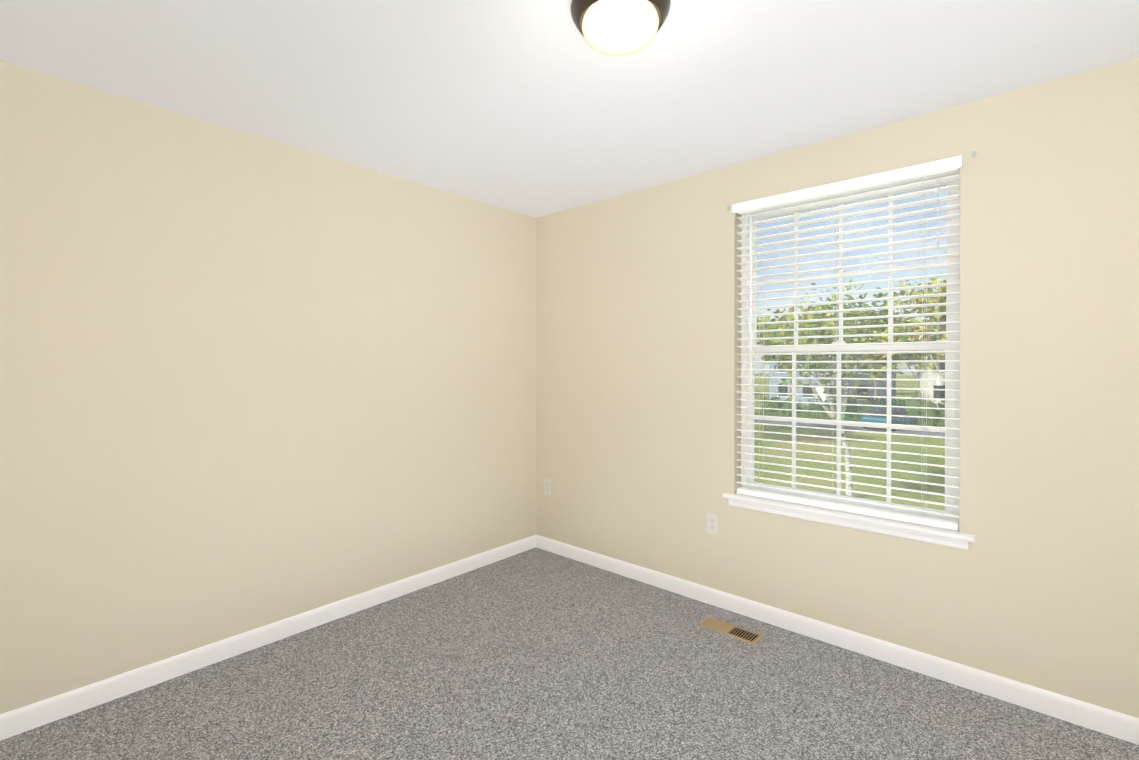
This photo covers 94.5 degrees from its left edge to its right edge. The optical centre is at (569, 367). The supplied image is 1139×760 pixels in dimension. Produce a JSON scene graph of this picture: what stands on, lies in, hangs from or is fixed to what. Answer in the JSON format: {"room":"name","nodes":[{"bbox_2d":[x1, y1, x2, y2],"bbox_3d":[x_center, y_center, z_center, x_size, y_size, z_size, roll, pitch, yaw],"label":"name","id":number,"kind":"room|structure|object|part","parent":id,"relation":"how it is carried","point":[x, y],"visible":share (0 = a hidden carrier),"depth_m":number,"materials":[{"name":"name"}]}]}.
{"room":"empty bedroom","nodes":[
{"label":"empty bedroom","id":0,"kind":"room"},
{"bbox_2d":[0,61,535,713],"bbox_3d":[-1.379,0.116,2.773,0.170,2.440,3.540,0,0,42],"label":"wall","id":1,"kind":"structure","parent":0,"point":[248,381],"depth_m":2.41,"materials":[{"name":"beige paint"}]},
{"bbox_2d":[0,535,535,740],"bbox_3d":[-1.307,1.292,2.720,0.014,0.088,3.150,0,0,42],"label":"baseboard","id":2,"kind":"structure","parent":1,"relation":"attached to","point":[23,719],"depth_m":2.41,"materials":[{"name":"white wood"}]},
{"bbox_2d":[0,547,1138,759],"bbox_3d":[0.100,1.401,1.455,4.140,0.120,3.540,0,0,42],"label":"floor","id":3,"kind":"structure","parent":0,"point":[536,653],"depth_m":2.13,"materials":[{"name":"carpet"}]},
{"bbox_2d":[698,616,763,644],"bbox_3d":[0.816,1.332,2.674,0.300,0.008,0.115,0,0,42],"label":"floor air vent","id":4,"kind":"object","parent":3,"relation":"on","point":[734,631],"visible":1,"depth_m":2.66,"materials":[{"name":"beige metal"}]},
{"bbox_2d":[0,0,1138,217],"bbox_3d":[0.100,-1.159,1.445,4.140,0.120,3.540,0,0,42],"label":"ceiling","id":5,"kind":"structure","parent":0,"point":[535,108],"depth_m":1.96,"materials":[{"name":"white paint"}]},
{"bbox_2d":[571,0,670,55],"bbox_3d":[0.155,-1.041,1.611,0.303,0.118,0.303,0,0,42],"label":"ceiling light","id":6,"kind":"object","parent":5,"relation":"attached to","point":[579,8],"depth_m":1.56,"materials":[{"name":"white glass"}]},
{"bbox_3d":[0.155,-1.026,1.611,0.234,0.087,0.234,0,0,42],"label":"ceiling light shade","id":7,"kind":"part","parent":6,"relation":"part of","materials":[{"name":"white glass"}]},
{"bbox_2d":[536,57,1138,717],"bbox_3d":[1.224,0.116,2.706,3.800,2.440,0.170,0,0,42],"label":"wall","id":8,"kind":"structure","parent":0,"point":[638,381],"depth_m":2.21,"materials":[{"name":"beige paint"}]},
{"bbox_2d":[544,479,550,495],"bbox_3d":[-0.158,0.872,3.826,0.070,0.115,0.008,0,0,42],"label":"outlet","id":9,"kind":"object","parent":8,"relation":"attached to","point":[547,486],"visible":1,"depth_m":3.82,"materials":[{"name":"white plastic"}]},
{"bbox_2d":[707,512,717,534],"bbox_3d":[0.804,0.881,2.965,0.070,0.115,0.008,0,0,42],"label":"outlet","id":10,"kind":"object","parent":8,"relation":"attached to","point":[712,523],"visible":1,"depth_m":2.96,"materials":[{"name":"white plastic"}]},
{"bbox_2d":[536,535,1138,744],"bbox_3d":[1.163,1.292,2.642,3.800,0.088,0.014,0,0,42],"label":"baseboard","id":11,"kind":"structure","parent":8,"relation":"attached to","point":[1122,726],"depth_m":2.38,"materials":[{"name":"white wood"}]},
{"bbox_2d":[723,493,974,549],"bbox_3d":[1.292,0.728,2.570,1.095,0.064,0.133,0,0,42],"label":"window sill","id":12,"kind":"structure","parent":8,"relation":"attached to","point":[931,534],"depth_m":2.46,"materials":[{"name":"white wood"}]},
{"bbox_2d":[741,167,960,521],"bbox_3d":[1.359,-0.084,2.646,0.996,1.604,0.074,0,0,42],"label":"window","id":13,"kind":"structure","parent":8,"relation":"in","point":[952,423],"depth_m":2.58,"materials":[{"name":"clear glass"}]},
{"bbox_2d":[732,155,961,530],"bbox_3d":[1.290,-0.098,2.568,1.006,1.582,0.082,0,0,42],"label":"window blinds","id":14,"kind":"object","parent":13,"relation":"attached to","point":[943,167],"visible":1,"depth_m":2.51,"materials":[{"name":"white plastic"}]},
{"label":"outside","id":15,"kind":"structure","parent":0,"visible":0},
{"bbox_2d":[754,374,944,510],"bbox_3d":[86.595,4.190,100.999,320.000,0.530,259.500,0,0,42],"label":"ground","id":16,"kind":"structure","parent":15,"point":[856,444],"depth_m":24.81,"materials":[{"name":"green plant"}]},
{"bbox_2d":[767,335,895,404],"bbox_3d":[29.361,0.218,58.961,11.800,7.800,8.800,0,0,42],"label":"house","id":17,"kind":"structure","parent":16,"relation":"on","point":[829,384],"depth_m":56.50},
{"bbox_2d":[757,278,945,496],"bbox_3d":[27.367,-2.011,55.173,55.172,12.680,87.811,0,0,42],"label":"trees","id":18,"kind":"object","parent":16,"relation":"on","point":[854,332],"depth_m":27.74,"materials":[{"name":"green plant"}]},
{"bbox_2d":[861,407,917,430],"bbox_3d":[21.900,3.463,36.025,4.400,1.412,1.940,0,0,-33],"label":"car","id":19,"kind":"object","parent":16,"relation":"on","point":[913,419],"depth_m":35.36,"materials":[{"name":"blue metal"}]},
{"bbox_2d":[920,355,944,405],"bbox_3d":[43.386,0.239,53.476,12.800,7.800,8.800,0,0,42],"label":"house","id":20,"kind":"structure","parent":16,"relation":"on","point":[940,394],"depth_m":53.72,"materials":[{"name":"white"}]}
]}

